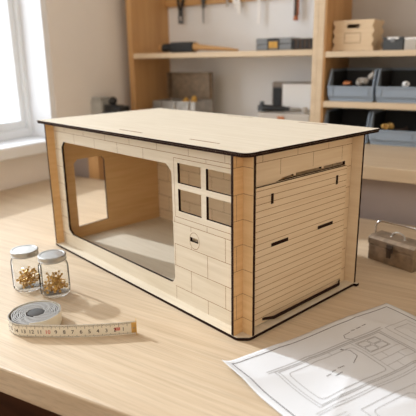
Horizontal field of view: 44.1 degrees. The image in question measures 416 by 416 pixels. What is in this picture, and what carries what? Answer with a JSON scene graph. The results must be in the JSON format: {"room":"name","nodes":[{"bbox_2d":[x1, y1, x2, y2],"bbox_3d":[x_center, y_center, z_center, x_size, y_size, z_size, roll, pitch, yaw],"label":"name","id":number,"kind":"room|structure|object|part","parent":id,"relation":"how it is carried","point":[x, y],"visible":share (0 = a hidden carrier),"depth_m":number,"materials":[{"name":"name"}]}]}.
{"room":"workshop","nodes":[
{"label":"workshop","id":0,"kind":"room"},
{"bbox_2d":[0,392,60,415],"bbox_3d":[0.239,0.702,-0.028,2.800,0.040,2.700,9,19,31],"label":"floor","id":1,"kind":"structure","parent":0,"point":[9,405],"depth_m":1.00,"materials":[{"name":"brown wood"}]},
{"bbox_2d":[0,176,415,415],"bbox_3d":[0.213,0.305,0.545,1.648,0.405,0.609,9,19,31],"label":"desk","id":2,"kind":"object","parent":1,"relation":"on","point":[173,365],"visible":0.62,"depth_m":0.47,"materials":[{"name":"brown wood"}]},
{"bbox_2d":[10,245,42,291],"bbox_3d":[-0.203,0.068,0.575,0.032,0.046,0.032,-15,21,-40],"label":"glass jar","id":3,"kind":"object","parent":2,"relation":"on","point":[22,251],"visible":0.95,"depth_m":0.57,"materials":[{"name":"glass"}]},
{"bbox_3d":[-0.203,0.049,0.570,0.030,0.006,0.030,-15,21,-40],"label":"jar lid","id":4,"kind":"part","parent":3,"relation":"part of","materials":[{"name":"metal"}]},
{"bbox_2d":[37,249,70,297],"bbox_3d":[-0.168,0.072,0.559,0.032,0.046,0.032,-15,21,-40],"label":"glass jar","id":5,"kind":"object","parent":2,"relation":"on","point":[53,256],"visible":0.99,"depth_m":0.55,"materials":[{"name":"glass"}]},
{"bbox_3d":[-0.168,0.052,0.554,0.030,0.006,0.030,-15,21,-40],"label":"jar lid","id":6,"kind":"part","parent":5,"relation":"part of","materials":[{"name":"metal"}]},
{"bbox_2d":[8,300,136,336],"bbox_3d":[-0.133,0.110,0.483,0.127,0.015,0.050,7,18,24],"label":"measuring tape","id":7,"kind":"object","parent":2,"relation":"on","point":[42,318],"visible":1,"depth_m":0.48,"materials":[{"name":"beige"}]},
{"bbox_2d":[37,108,379,340],"bbox_3d":[-0.023,-0.018,0.635,0.211,0.172,0.386,-15,21,-40],"label":"model","id":8,"kind":"object","parent":2,"relation":"on","point":[242,226],"visible":1,"depth_m":0.53},
{"bbox_3d":[-0.022,0.068,0.644,0.182,0.003,0.364,-15,21,-40],"label":"plate","id":9,"kind":"part","parent":8,"relation":"part of","materials":[{"name":"brown wood"}]},
{"bbox_3d":[-0.024,-0.098,0.613,0.209,0.002,0.382,-15,21,-41],"label":"roof panel","id":10,"kind":"part","parent":8,"relation":"part of","materials":[{"name":"brown wood"}]},
{"bbox_3d":[-0.024,-0.100,0.613,0.210,0.002,0.383,-15,21,-41],"label":"roof panel","id":11,"kind":"part","parent":8,"relation":"part of","materials":[{"name":"brown wood"}]},
{"bbox_3d":[0.090,0.034,0.506,0.150,0.133,0.003,-15,21,-40],"label":"garage door","id":12,"kind":"part","parent":8,"relation":"part of","materials":[{"name":"beige wood"}]},
{"bbox_3d":[0.101,0.093,0.526,0.128,0.002,0.006,-15,21,-40],"label":"door handle","id":13,"kind":"part","parent":8,"relation":"part of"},
{"bbox_2d":[222,303,415,415],"bbox_3d":[0.167,0.142,0.371,0.203,0.006,0.262,-11,19,-30],"label":"drawing","id":14,"kind":"object","parent":2,"relation":"on","point":[363,363],"visible":1,"depth_m":0.42,"materials":[{"name":"white paper"}]},
{"bbox_2d":[368,220,415,272],"bbox_3d":[0.231,0.045,0.628,0.036,0.047,0.069,-13,20,-36],"label":"toolbox","id":15,"kind":"object","parent":2,"relation":"on","point":[392,249],"visible":1,"depth_m":0.62,"materials":[{"name":"brown wood"}]},
{"bbox_3d":[0.233,0.042,0.629,0.032,0.011,0.063,-13,20,-36],"label":"box lid","id":16,"kind":"part","parent":15,"relation":"part of","materials":[{"name":"brown metal"}]},
{"bbox_3d":[0.236,0.031,0.628,0.012,0.021,0.069,-13,20,-36],"label":"bail handle","id":17,"kind":"part","parent":15,"relation":"part of","materials":[{"name":"silver metal"}]},
{"bbox_3d":[0.233,0.034,0.626,0.003,0.009,0.022,-13,20,-35],"label":"lid handle","id":18,"kind":"part","parent":15,"relation":"part of","materials":[{"name":"metal"}]},
{"bbox_2d":[88,142,415,183],"bbox_3d":[0.790,0.199,0.730,2.398,0.489,0.362,9,19,31],"label":"countertop","id":19,"kind":"structure","parent":1,"relation":"on","point":[389,163],"depth_m":0.83,"materials":[{"name":"brown wood"}]},
{"bbox_3d":[-0.241,0.096,1.179,0.030,0.468,0.018,9,19,31],"label":"leg","id":20,"kind":"part","parent":19,"relation":"part of","materials":[{"name":"brown wood"}]},
{"bbox_2d":[91,96,129,113],"bbox_3d":[-0.229,-0.218,1.197,0.098,0.083,0.044,9,19,31],"label":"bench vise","id":21,"kind":"object","parent":19,"relation":"on","point":[102,104],"visible":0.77,"depth_m":1.18,"materials":[{"name":"grey metal"}]},
{"bbox_3d":[-0.217,-0.245,1.176,0.020,0.019,0.020,9,19,31],"label":"knob","id":22,"kind":"part","parent":21,"relation":"part of","materials":[{"name":"black metal"}]},
{"bbox_2d":[152,72,212,112],"bbox_3d":[-0.060,-0.257,1.236,0.128,0.132,0.083,9,19,31],"label":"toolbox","id":23,"kind":"object","parent":19,"relation":"on","point":[180,85],"visible":0.58,"depth_m":1.25,"materials":[{"name":"metal"}]},
{"bbox_3d":[-0.045,-0.298,1.254,0.122,0.064,0.018,9,19,31],"label":"box lid","id":24,"kind":"part","parent":23,"relation":"part of","materials":[{"name":"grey metal"}]},
{"bbox_2d":[191,96,197,101],"bbox_3d":[-0.028,-0.224,1.215,0.031,0.082,0.030,9,19,31],"label":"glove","id":25,"kind":"object","parent":23,"relation":"in","point":[194,98],"visible":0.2,"depth_m":1.21,"materials":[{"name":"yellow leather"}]},
{"bbox_2d":[125,0,319,121],"bbox_3d":[0.049,-0.444,1.150,0.478,0.536,0.152,9,19,31],"label":"shelf unit","id":26,"kind":"object","parent":19,"relation":"on","point":[243,78],"visible":0.49,"depth_m":1.24,"materials":[{"name":"brown wood"}]},
{"bbox_3d":[-0.146,-0.476,1.270,0.016,0.536,0.152,9,19,31],"label":"panel","id":27,"kind":"part","parent":26,"relation":"part of","materials":[{"name":"brown wood"}]},
{"bbox_2d":[177,0,183,23],"bbox_3d":[-0.068,-0.499,1.276,0.013,0.078,0.020,-11,19,-32],"label":"pliers","id":28,"kind":"object","parent":26,"relation":"hanging from","point":[180,10],"visible":1,"depth_m":1.28,"materials":[{"name":"black metal"}]},
{"bbox_3d":[-0.068,-0.514,1.272,0.022,0.047,0.007,9,19,31],"label":"handle","id":29,"kind":"part","parent":28,"relation":"part of","materials":[{"name":"black rubber"}]},
{"bbox_2d":[159,42,237,52],"bbox_3d":[-0.025,-0.369,1.177,0.213,0.024,0.024,9,19,31],"label":"mallet","id":30,"kind":"object","parent":26,"relation":"on","point":[173,47],"visible":0.99,"depth_m":1.18,"materials":[{"name":"black rubber"}]},
{"bbox_3d":[0.017,-0.361,1.151,0.113,0.021,0.019,9,19,31],"label":"handle","id":31,"kind":"part","parent":30,"relation":"part of","materials":[{"name":"brown wood"}]},
{"bbox_2d":[201,0,204,22],"bbox_3d":[-0.012,-0.488,1.242,0.013,0.078,0.013,-4,16,-12],"label":"screwdriver","id":32,"kind":"object","parent":26,"relation":"hanging from","point":[202,1],"visible":1,"depth_m":1.24,"materials":[{"name":"grey metal"}]},
{"bbox_3d":[0.085,-0.493,1.190,0.452,0.026,0.010,9,19,31],"label":"tool rail","id":33,"kind":"part","parent":26,"relation":"part of","materials":[{"name":"brown wood"}]},
{"bbox_2d":[233,0,240,13],"bbox_3d":[0.068,-0.486,1.191,0.012,0.069,0.019,-11,19,-31],"label":"caliper","id":34,"kind":"object","parent":26,"relation":"hanging from","point":[237,4],"visible":1,"depth_m":1.19,"materials":[{"name":"white metal"}]},
{"bbox_2d":[257,0,260,23],"bbox_3d":[0.116,-0.466,1.163,0.012,0.093,0.008,-10,19,-30],"label":"ruler","id":35,"kind":"object","parent":26,"relation":"hanging from","point":[258,1],"visible":1,"depth_m":1.17,"materials":[{"name":"white"}]},
{"bbox_2d":[256,37,299,50],"bbox_3d":[0.149,-0.349,1.096,0.082,0.025,0.053,9,19,31],"label":"tool case","id":36,"kind":"object","parent":26,"relation":"on","point":[286,43],"visible":0.83,"depth_m":1.07,"materials":[{"name":"grey plastic"}]},
{"bbox_3d":[0.136,-0.352,1.073,0.026,0.004,0.003,9,19,31],"label":"handle","id":37,"kind":"part","parent":36,"relation":"part of","materials":[{"name":"grey plastic"}]},
{"bbox_3d":[0.150,-0.355,1.095,0.082,0.012,0.050,9,19,31],"label":"case lid","id":38,"kind":"part","parent":36,"relation":"part of","materials":[{"name":"grey plastic"}]},
{"bbox_2d":[293,0,298,20],"bbox_3d":[0.193,-0.452,1.116,0.011,0.086,0.012,-4,16,-12],"label":"chisel","id":39,"kind":"object","parent":26,"relation":"hanging from","point":[296,2],"visible":1,"depth_m":1.12,"materials":[{"name":"orange wood"}]},
{"bbox_3d":[0.192,-0.457,1.115,0.010,0.076,0.010,9,19,31],"label":"handle","id":40,"kind":"part","parent":39,"relation":"part of","materials":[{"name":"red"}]},
{"bbox_2d":[293,38,312,49],"bbox_3d":[0.204,-0.338,1.061,0.047,0.022,0.046,9,19,31],"label":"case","id":41,"kind":"object","parent":26,"relation":"on","point":[302,43],"visible":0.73,"depth_m":1.04,"materials":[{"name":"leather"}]},
{"bbox_3d":[0.246,-0.412,1.028,0.010,0.536,0.152,9,19,31],"label":"panel","id":42,"kind":"part","parent":26,"relation":"part of","materials":[{"name":"brown wood"}]},
{"bbox_2d":[257,82,310,121],"bbox_3d":[0.179,-0.217,1.121,0.122,0.110,0.088,9,19,31],"label":"machine","id":43,"kind":"object","parent":19,"relation":"on","point":[287,94],"visible":0.38,"depth_m":1.13,"materials":[{"name":"white plastic"}]},
{"bbox_2d":[258,101,300,111],"bbox_3d":[0.156,-0.220,1.119,0.101,0.022,0.015,9,19,31],"label":"drill","id":44,"kind":"object","parent":43,"relation":"on","point":[261,107],"visible":1,"depth_m":1.12,"materials":[{"name":"black plastic"}]},
{"bbox_3d":[0.199,-0.248,1.143,0.120,0.062,0.015,9,19,31],"label":"case lid","id":45,"kind":"part","parent":43,"relation":"part of","materials":[{"name":"white plastic"}]},
{"bbox_2d":[301,107,307,113],"bbox_3d":[0.204,-0.206,1.083,0.014,0.013,0.014,9,19,31],"label":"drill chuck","id":46,"kind":"object","parent":43,"relation":"on","point":[304,110],"visible":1,"depth_m":1.08,"materials":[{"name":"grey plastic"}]},
{"bbox_2d":[324,108,378,143],"bbox_3d":[0.294,-0.170,1.043,0.089,0.060,0.108,9,19,31],"label":"storage bin","id":47,"kind":"object","parent":19,"relation":"on","point":[352,116],"visible":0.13,"depth_m":1.08,"materials":[{"name":"grey plastic"}]},
{"bbox_2d":[314,0,415,122],"bbox_3d":[0.478,-0.374,0.884,0.540,0.536,0.153,9,19,31],"label":"shelf unit","id":48,"kind":"object","parent":19,"relation":"on","point":[399,16],"visible":0.57,"depth_m":1.02,"materials":[{"name":"brown wood"}]},
{"bbox_3d":[0.257,-0.410,1.021,0.016,0.536,0.152,9,19,31],"label":"panel","id":49,"kind":"part","parent":48,"relation":"part of","materials":[{"name":"brown wood"}]},
{"bbox_2d":[327,68,383,101],"bbox_3d":[0.298,-0.245,1.018,0.089,0.060,0.108,9,19,31],"label":"storage bin","id":50,"kind":"object","parent":48,"relation":"on","point":[337,91],"visible":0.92,"depth_m":1.00,"materials":[{"name":"grey plastic"}]},
{"bbox_2d":[343,81,351,85],"bbox_3d":[0.270,-0.240,0.991,0.010,0.010,0.015,-12,20,-34],"label":"pipe fitting","id":51,"kind":"object","parent":50,"relation":"in","point":[345,83],"visible":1,"depth_m":0.99,"materials":[{"name":"orange metal"}]},
{"bbox_2d":[356,78,361,85],"bbox_3d":[0.287,-0.239,0.975,0.012,0.015,0.017,4,17,15],"label":"pipe fitting","id":52,"kind":"object","parent":50,"relation":"in","point":[357,82],"visible":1,"depth_m":0.97,"materials":[{"name":"grey plastic"}]},
{"bbox_2d":[359,78,368,83],"bbox_3d":[0.295,-0.240,0.972,0.016,0.013,0.012,-12,19,-33],"label":"pipe fitting","id":53,"kind":"object","parent":50,"relation":"in","point":[364,80],"visible":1,"depth_m":0.97,"materials":[{"name":"grey plastic"}]},
{"bbox_2d":[368,71,374,79],"bbox_3d":[0.309,-0.250,0.966,0.010,0.016,0.017,-6,17,-18],"label":"pipe fitting","id":54,"kind":"object","parent":50,"relation":"in","point":[370,76],"visible":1,"depth_m":0.96,"materials":[{"name":"grey plastic"}]},
{"bbox_2d":[332,19,383,50],"bbox_3d":[0.292,-0.335,1.001,0.080,0.056,0.061,10,19,33],"label":"crate","id":55,"kind":"object","parent":48,"relation":"on","point":[348,37],"visible":0.91,"depth_m":0.98,"materials":[{"name":"brown wood"}]},
{"bbox_3d":[0.309,-0.342,1.024,0.080,0.057,0.003,10,19,33],"label":"panel","id":56,"kind":"part","parent":55,"relation":"part of","materials":[{"name":"beige wood"}]},
{"bbox_3d":[0.322,-0.330,0.982,0.002,0.056,0.055,10,19,33],"label":"panel","id":57,"kind":"part","parent":55,"relation":"part of","materials":[{"name":"beige wood"}]},
{"bbox_3d":[0.520,-0.392,0.942,0.514,0.536,0.006,9,19,31],"label":"panel","id":58,"kind":"part","parent":48,"relation":"part of","materials":[{"name":"beige wood"}]},
{"bbox_2d":[382,37,404,49],"bbox_3d":[0.352,-0.309,0.967,0.038,0.024,0.043,9,19,31],"label":"organizer","id":59,"kind":"object","parent":48,"relation":"on","point":[389,43],"visible":0.81,"depth_m":0.95,"materials":[{"name":"grey plastic"}]},
{"bbox_3d":[0.353,-0.318,0.965,0.038,0.005,0.041,9,19,31],"label":"box lid","id":60,"kind":"part","parent":59,"relation":"part of","materials":[{"name":"grey plastic"}]},
{"bbox_2d":[375,68,415,102],"bbox_3d":[0.376,-0.232,0.970,0.089,0.060,0.108,9,19,31],"label":"storage bin","id":61,"kind":"object","parent":48,"relation":"on","point":[387,78],"visible":1,"depth_m":0.96,"materials":[{"name":"grey plastic"}]},
{"bbox_2d":[402,81,408,86],"bbox_3d":[0.358,-0.224,0.930,0.010,0.010,0.015,0,16,4],"label":"pipe fitting","id":62,"kind":"object","parent":61,"relation":"in","point":[405,83],"visible":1,"depth_m":0.93,"materials":[{"name":"white metal"}]},
{"bbox_2d":[404,37,415,49],"bbox_3d":[0.378,-0.303,0.949,0.022,0.022,0.035,9,19,31],"label":"storage box","id":63,"kind":"object","parent":48,"relation":"on","point":[410,42],"visible":0.98,"depth_m":0.94,"materials":[{"name":"white"}]},
{"bbox_3d":[0.377,-0.312,0.947,0.022,0.004,0.035,9,19,31],"label":"box lid","id":64,"kind":"part","parent":63,"relation":"part of","materials":[{"name":"white"}]},
{"bbox_2d":[369,109,415,146],"bbox_3d":[0.371,-0.157,0.996,0.089,0.060,0.108,9,19,31],"label":"storage bin","id":65,"kind":"object","parent":19,"relation":"on","point":[400,119],"visible":0.73,"depth_m":0.99,"materials":[{"name":"grey plastic"}]},
{"bbox_2d":[384,123,393,129],"bbox_3d":[0.340,-0.153,0.964,0.015,0.012,0.012,-9,18,-27],"label":"pipe fitting","id":66,"kind":"object","parent":65,"relation":"in","point":[390,125],"visible":1,"depth_m":0.96,"materials":[{"name":"gold metal"}]},
{"bbox_2d":[383,126,408,130],"bbox_3d":[0.366,-0.143,0.994,0.064,0.027,0.060,9,19,31],"label":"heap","id":67,"kind":"object","parent":65,"relation":"in","point":[406,127],"visible":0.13,"depth_m":0.99,"materials":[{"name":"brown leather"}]},
{"bbox_2d":[0,0,131,190],"bbox_3d":[-0.848,-0.495,0.337,0.140,2.120,2.700,9,19,31],"label":"wall","id":68,"kind":"structure","parent":0,"point":[88,40],"depth_m":1.16,"materials":[{"name":"paint"}]},
{"bbox_2d":[0,0,55,160],"bbox_3d":[-0.665,-0.538,0.600,0.162,1.087,1.038,9,19,31],"label":"window","id":69,"kind":"structure","parent":68,"relation":"in","point":[23,23],"depth_m":1.10,"materials":[{"name":"white paint"}]},
{"bbox_3d":[-0.688,-0.547,0.612,0.022,1.014,0.990,9,19,31],"label":"sash","id":70,"kind":"part","parent":69,"relation":"part of","materials":[{"name":"white paint"}]},
{"bbox_3d":[-0.686,-0.547,0.611,0.034,1.050,1.010,9,19,31],"label":"frame","id":71,"kind":"part","parent":69,"relation":"part of","materials":[{"name":"white paint"}]},
{"bbox_3d":[-0.658,-0.028,0.748,0.162,0.024,1.037,9,19,31],"label":"sill","id":72,"kind":"part","parent":69,"relation":"part of","materials":[{"name":"white paint"}]},
{"bbox_2d":[74,158,415,225],"bbox_3d":[0.799,0.263,0.572,2.600,0.483,0.037,9,19,31],"label":"wall","id":73,"kind":"structure","parent":0,"point":[395,202],"depth_m":0.81,"materials":[{"name":"beige paint"}]}
]}

